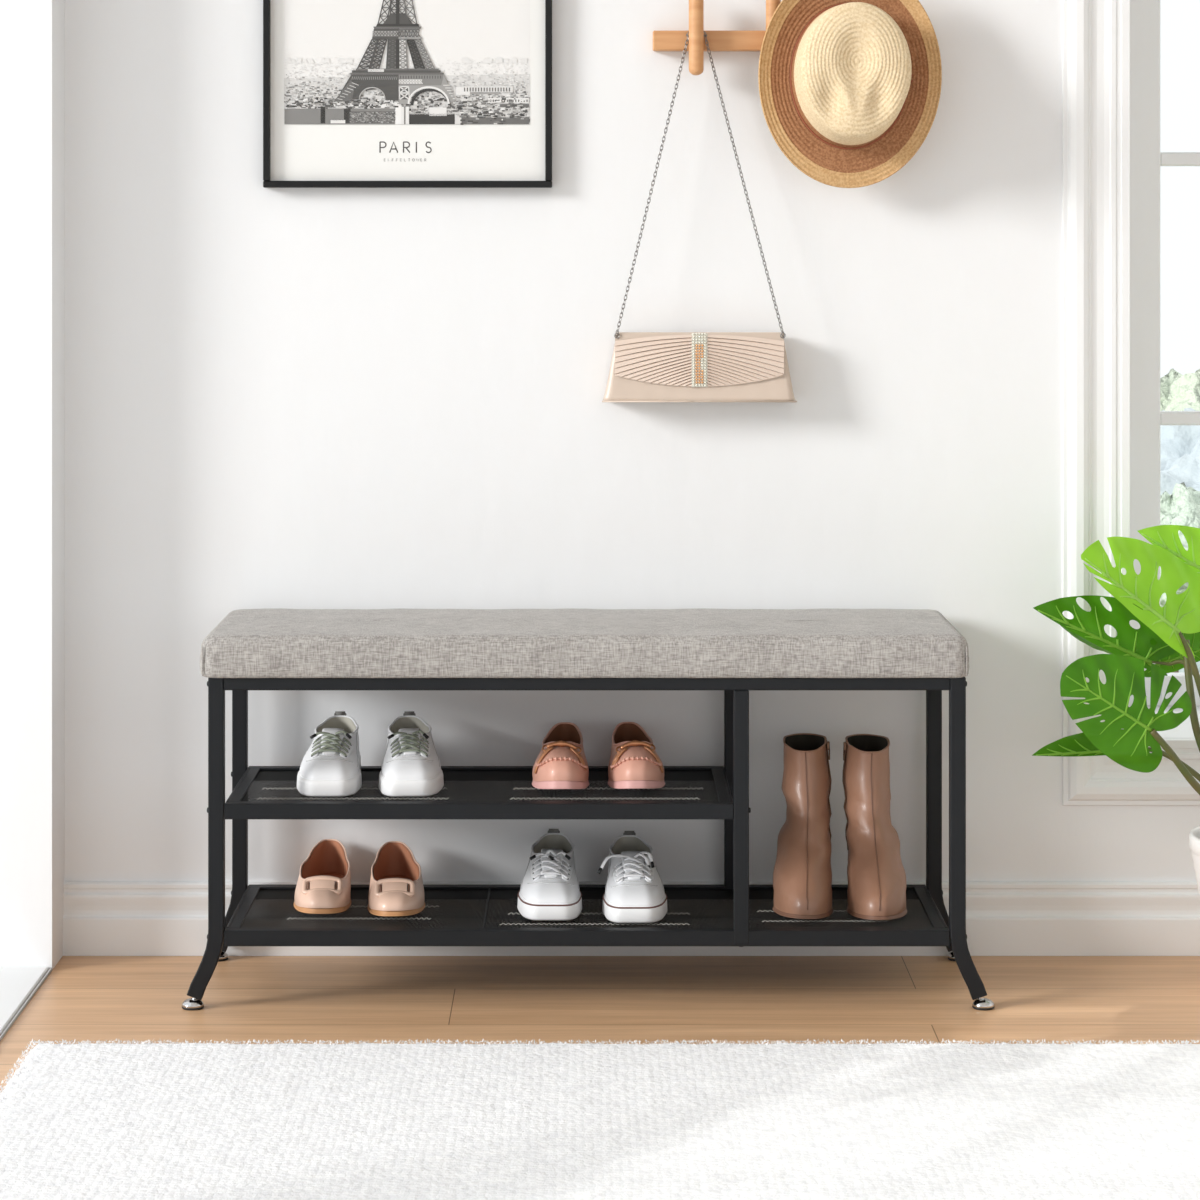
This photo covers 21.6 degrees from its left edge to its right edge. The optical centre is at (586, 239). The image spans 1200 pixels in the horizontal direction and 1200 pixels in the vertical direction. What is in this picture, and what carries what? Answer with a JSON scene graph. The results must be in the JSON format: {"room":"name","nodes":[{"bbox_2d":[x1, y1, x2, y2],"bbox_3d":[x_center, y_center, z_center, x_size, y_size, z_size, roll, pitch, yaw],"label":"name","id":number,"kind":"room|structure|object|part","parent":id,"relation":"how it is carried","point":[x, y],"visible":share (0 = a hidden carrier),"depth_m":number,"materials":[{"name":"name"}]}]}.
{"room":"home entryway","nodes":[
{"label":"home entryway","id":0,"kind":"room"},
{"bbox_2d":[0,0,64,969],"bbox_3d":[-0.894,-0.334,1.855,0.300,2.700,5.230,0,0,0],"label":"door frame","id":1,"kind":"structure","parent":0,"point":[32,32],"depth_m":4.36,"materials":[{"name":"white paint"}]},
{"bbox_2d":[0,966,51,1040],"bbox_3d":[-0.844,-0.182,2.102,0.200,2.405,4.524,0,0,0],"label":"baseboard","id":2,"kind":"structure","parent":1,"relation":"in","point":[18,984],"depth_m":4.23,"materials":[{"name":"white paint"}]},
{"bbox_2d":[0,956,1199,1089],"bbox_3d":[0.678,1.066,1.865,3.444,0.100,5.250,0,0,0],"label":"floor","id":3,"kind":"structure","parent":0,"point":[548,999],"depth_m":4.19,"materials":[{"name":"brown wood"}]},
{"bbox_2d":[182,608,994,1010],"bbox_3d":[0.002,0.767,4.293,1.075,0.497,0.325,0,0,0],"label":"bench","id":4,"kind":"object","parent":3,"relation":"on","point":[736,652],"visible":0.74,"depth_m":4.14,"materials":[{"name":"grey fabric"}]},
{"bbox_3d":[-0.504,0.791,4.150,0.049,0.425,0.020,0,0,0],"label":"leg","id":5,"kind":"part","parent":4,"relation":"part of","materials":[{"name":"black metal"}]},
{"bbox_3d":[-0.504,0.791,4.430,0.049,0.425,0.020,0,0,0],"label":"leg","id":6,"kind":"part","parent":4,"relation":"part of","materials":[{"name":"black metal"}]},
{"bbox_2d":[294,839,350,913],"bbox_3d":[-0.365,0.881,4.343,0.085,0.061,0.235,0,0,-2],"label":"flat shoe","id":7,"kind":"object","parent":4,"relation":"on","point":[323,886],"visible":1,"depth_m":4.29,"materials":[{"name":"beige leather"}]},
{"bbox_2d":[297,711,361,796],"bbox_3d":[-0.350,0.705,4.313,0.089,0.078,0.249,0,0,0],"label":"sneaker","id":8,"kind":"object","parent":4,"relation":"on","point":[330,766],"visible":1,"depth_m":4.23,"materials":[{"name":"white leather"}]},
{"bbox_2d":[368,841,424,915],"bbox_3d":[-0.262,0.881,4.328,0.085,0.061,0.235,0,0,-3],"label":"flat shoe","id":9,"kind":"object","parent":4,"relation":"on","point":[396,888],"visible":1,"depth_m":4.27,"materials":[{"name":"beige leather"}]},
{"bbox_2d":[379,711,443,796],"bbox_3d":[-0.242,0.705,4.313,0.089,0.078,0.249,0,0,-3],"label":"sneaker","id":10,"kind":"object","parent":4,"relation":"on","point":[411,766],"visible":1,"depth_m":4.23,"materials":[{"name":"white leather"}]},
{"bbox_2d":[224,766,733,818],"bbox_3d":[-0.142,0.754,4.290,0.672,0.021,0.299,0,0,0],"label":"shelf","id":11,"kind":"object","parent":4,"relation":"attached to","point":[244,777],"depth_m":4.19,"materials":[{"name":"black metal"}]},
{"bbox_3d":[-0.142,0.748,4.290,0.652,0.001,0.292,0,0,0],"label":"panel","id":12,"kind":"part","parent":4,"relation":"part of","materials":[{"name":"black metal"}]},
{"bbox_2d":[517,829,581,920],"bbox_3d":[-0.050,0.872,4.322,0.089,0.078,0.249,0,0,1],"label":"sneaker","id":13,"kind":"object","parent":4,"relation":"on","point":[549,890],"visible":1,"depth_m":4.25,"materials":[{"name":"white leather"}]},
{"bbox_2d":[532,722,588,788],"bbox_3d":[-0.038,0.713,4.330,0.079,0.062,0.237,0,0,-3],"label":"loafer","id":14,"kind":"object","parent":4,"relation":"on","point":[561,762],"visible":1,"depth_m":4.25,"materials":[{"name":"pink leather"}]},
{"bbox_2d":[200,608,968,677],"bbox_3d":[-0.003,0.548,4.293,1.018,0.059,0.325,0,0,0],"label":"seat cushion","id":15,"kind":"object","parent":4,"relation":"on","point":[702,642],"depth_m":4.14,"materials":[{"name":"grey fabric"}]},
{"bbox_3d":[0.000,0.586,4.150,0.959,0.016,0.020,0,0,0],"label":"rail","id":16,"kind":"part","parent":4,"relation":"part of","materials":[{"name":"black metal"}]},
{"bbox_2d":[224,885,949,945],"bbox_3d":[0.000,0.922,4.290,0.957,0.021,0.299,0,0,0],"label":"shelf","id":17,"kind":"object","parent":4,"relation":"attached to","point":[740,934],"depth_m":4.19,"materials":[{"name":"black metal"}]},
{"bbox_3d":[-0.001,0.915,4.290,0.936,0.001,0.292,0,0,0],"label":"panel","id":18,"kind":"part","parent":4,"relation":"part of","materials":[{"name":"black metal"}]},
{"bbox_2d":[597,831,667,922],"bbox_3d":[0.061,0.872,4.307,0.096,0.078,0.249,0,0,-1],"label":"sneaker","id":19,"kind":"object","parent":4,"relation":"on","point":[634,892],"visible":1,"depth_m":4.23,"materials":[{"name":"white leather"}]},
{"bbox_2d":[608,722,664,788],"bbox_3d":[0.068,0.713,4.334,0.079,0.062,0.237,0,0,1],"label":"loafer","id":20,"kind":"object","parent":4,"relation":"on","point":[634,762],"visible":1,"depth_m":4.25,"materials":[{"name":"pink leather"}]},
{"bbox_3d":[0.204,0.753,4.430,0.020,0.318,0.020,0,0,0],"label":"divider post","id":21,"kind":"part","parent":4,"relation":"part of","materials":[{"name":"black metal"}]},
{"bbox_3d":[0.204,0.762,4.149,0.020,0.335,0.019,0,0,0],"label":"divider post","id":22,"kind":"part","parent":4,"relation":"part of","materials":[{"name":"black metal"}]},
{"bbox_2d":[772,733,832,918],"bbox_3d":[0.296,0.802,4.309,0.087,0.220,0.222,0,0,2],"label":"boot","id":23,"kind":"object","parent":4,"relation":"on","point":[802,873],"visible":1,"depth_m":4.29,"materials":[{"name":"brown leather"}]},
{"bbox_3d":[0.335,0.709,4.354,0.004,0.025,0.009,0,0,2],"label":"zip pull","id":24,"kind":"part","parent":23,"relation":"part of","materials":[{"name":"brown leather"}]},
{"bbox_2d":[842,734,906,919],"bbox_3d":[0.395,0.802,4.303,0.087,0.220,0.221,0,0,-1],"label":"boot","id":25,"kind":"object","parent":4,"relation":"on","point":[876,876],"visible":1,"depth_m":4.29,"materials":[{"name":"brown leather"}]},
{"bbox_3d":[0.357,0.709,4.348,0.004,0.026,0.009,0,0,-1],"label":"zip pull","id":26,"kind":"part","parent":25,"relation":"part of","materials":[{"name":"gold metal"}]},
{"bbox_3d":[0.504,0.791,4.430,0.049,0.425,0.020,0,0,0],"label":"leg","id":27,"kind":"part","parent":4,"relation":"part of","materials":[{"name":"black metal"}]},
{"bbox_3d":[0.504,0.791,4.150,0.049,0.425,0.020,0,0,0],"label":"leg","id":28,"kind":"part","parent":4,"relation":"part of","materials":[{"name":"black metal"}]},
{"bbox_2d":[0,1038,1199,1199],"bbox_3d":[0.525,1.008,3.240,2.451,0.015,1.401,0,0,0],"label":"area rug","id":29,"kind":"object","parent":3,"relation":"on","point":[222,1120],"visible":1,"depth_m":3.57,"materials":[{"name":"white carpet"}]},
{"bbox_2d":[1032,525,1199,893],"bbox_3d":[0.830,0.702,4.287,0.447,0.623,0.264,0,0,6],"label":"monstera plant","id":30,"kind":"object","parent":3,"relation":"on","point":[1168,636],"visible":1,"depth_m":4.23,"materials":[{"name":"green plant"}]},
{"bbox_3d":[0.859,0.707,4.313,0.163,0.254,0.022,0,0,20],"label":"stem","id":31,"kind":"part","parent":30,"relation":"part of","materials":[{"name":"green plant"}]},
{"bbox_3d":[0.837,0.762,4.282,0.172,0.142,0.021,0,0,5],"label":"stem","id":32,"kind":"part","parent":30,"relation":"part of","materials":[{"name":"green plant"}]},
{"bbox_3d":[0.834,0.743,4.233,0.173,0.177,0.016,0,0,-21],"label":"stem","id":33,"kind":"part","parent":30,"relation":"part of","materials":[{"name":"green plant"}]},
{"bbox_3d":[0.860,0.680,4.259,0.124,0.301,0.016,0,0,-3],"label":"stem","id":34,"kind":"part","parent":30,"relation":"part of","materials":[{"name":"green plant"}]},
{"bbox_3d":[0.869,0.690,4.277,0.115,0.286,0.028,0,0,16],"label":"stem","id":35,"kind":"part","parent":30,"relation":"part of","materials":[{"name":"green plant"}]},
{"bbox_3d":[0.935,0.911,4.260,0.232,0.205,0.232,0,0,0],"label":"pot","id":36,"kind":"part","parent":30,"relation":"part of","materials":[{"name":"white ceramic"}]},
{"bbox_2d":[65,0,1199,881],"bbox_3d":[0.678,-0.334,4.650,3.444,2.700,0.360,0,0,0],"label":"wall","id":37,"kind":"structure","parent":0,"point":[276,398],"depth_m":4.47,"materials":[{"name":"white paint"}]},
{"bbox_2d":[263,0,551,187],"bbox_3d":[-0.254,-0.362,4.459,0.410,0.575,0.022,0,0,0],"label":"framed print","id":38,"kind":"object","parent":37,"relation":"attached to","point":[357,93],"visible":1,"depth_m":4.46,"materials":[{"name":"black paint"}]},
{"bbox_2d":[63,882,1199,955],"bbox_3d":[0.778,0.965,4.461,3.044,0.102,0.018,0,0,0],"label":"baseboard","id":39,"kind":"structure","parent":37,"relation":"attached to","point":[100,918],"depth_m":4.45,"materials":[{"name":"white paint"}]},
{"bbox_2d":[653,0,780,74],"bbox_3d":[0.269,-0.291,4.445,0.350,0.118,0.050,0,0,0],"label":"peg rail","id":40,"kind":"object","parent":37,"relation":"attached to","point":[662,40],"visible":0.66,"depth_m":4.45,"materials":[{"name":"brown wood"}]},
{"bbox_2d":[602,31,796,401],"bbox_3d":[0.158,-0.036,4.437,0.274,0.528,0.060,0,0,0],"label":"clutch bag","id":41,"kind":"object","parent":40,"relation":"hanging from","point":[645,366],"visible":1,"depth_m":4.41,"materials":[{"name":"beige pleated satin"},{"name":"steel chain"},{"name":"rhinestones"}]},
{"bbox_3d":[0.269,-0.283,4.459,0.350,0.028,0.022,0,0,0],"label":"rail","id":42,"kind":"part","parent":40,"relation":"part of","materials":[{"name":"brown wood"}]},
{"bbox_2d":[758,0,941,187],"bbox_3d":[0.368,-0.230,4.358,0.257,0.314,0.106,0,0,0],"label":"straw hat","id":43,"kind":"object","parent":40,"relation":"hanging from","point":[850,90],"visible":1,"depth_m":4.39,"materials":[{"name":"brown wicker"}]},
{"bbox_3d":[0.368,-0.230,4.353,0.164,0.202,0.097,0,0,0],"label":"crown","id":44,"kind":"part","parent":43,"relation":"part of","materials":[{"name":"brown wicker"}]},
{"bbox_2d":[1062,0,1199,804],"bbox_3d":[1.361,-0.237,4.632,1.368,2.084,0.356,0,0,0],"label":"window","id":45,"kind":"structure","parent":37,"relation":"in","point":[1112,158],"depth_m":4.46,"materials":[{"name":"white paint"}]},
{"bbox_3d":[1.361,-0.237,4.790,1.178,1.894,0.040,0,0,0],"label":"sash","id":46,"kind":"part","parent":45,"relation":"part of","materials":[{"name":"white paint"}]},
{"label":"outside","id":47,"kind":"structure","parent":0,"visible":0},
{"bbox_3d":[10.000,7.166,49.740,100.000,0.300,88.800,0,0,0],"label":"floor","id":48,"kind":"structure","parent":47,"visible":0},
{"bbox_2d":[1160,407,1199,672],"bbox_3d":[6.219,4.357,30.929,3.646,5.346,3.699,0,0,0],"label":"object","id":49,"kind":"object","parent":48,"relation":"on","point":[1179,444],"visible":0.06,"depth_m":30.75,"materials":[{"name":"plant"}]},
{"bbox_2d":[1160,482,1199,672],"bbox_3d":[3.729,4.277,20.019,0.871,5.482,0.870,0,0,39],"label":"tree","id":50,"kind":"object","parent":48,"relation":"on","point":[1182,507],"visible":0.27,"depth_m":19.82,"materials":[{"name":"green plant"}]},
{"bbox_3d":[3.729,2.064,20.019,0.871,1.056,0.870,0,0,39],"label":"crown","id":51,"kind":"part","parent":50,"relation":"part of","materials":[{"name":"green plant"}]},
{"bbox_2d":[1160,368,1199,410],"bbox_3d":[8.597,4.700,46.039,5.125,5.821,4.904,0,0,0],"label":"tree","id":52,"kind":"object","parent":48,"relation":"on","point":[1178,391],"visible":0.11,"depth_m":44.91,"materials":[{"name":"green plant"}]}
]}

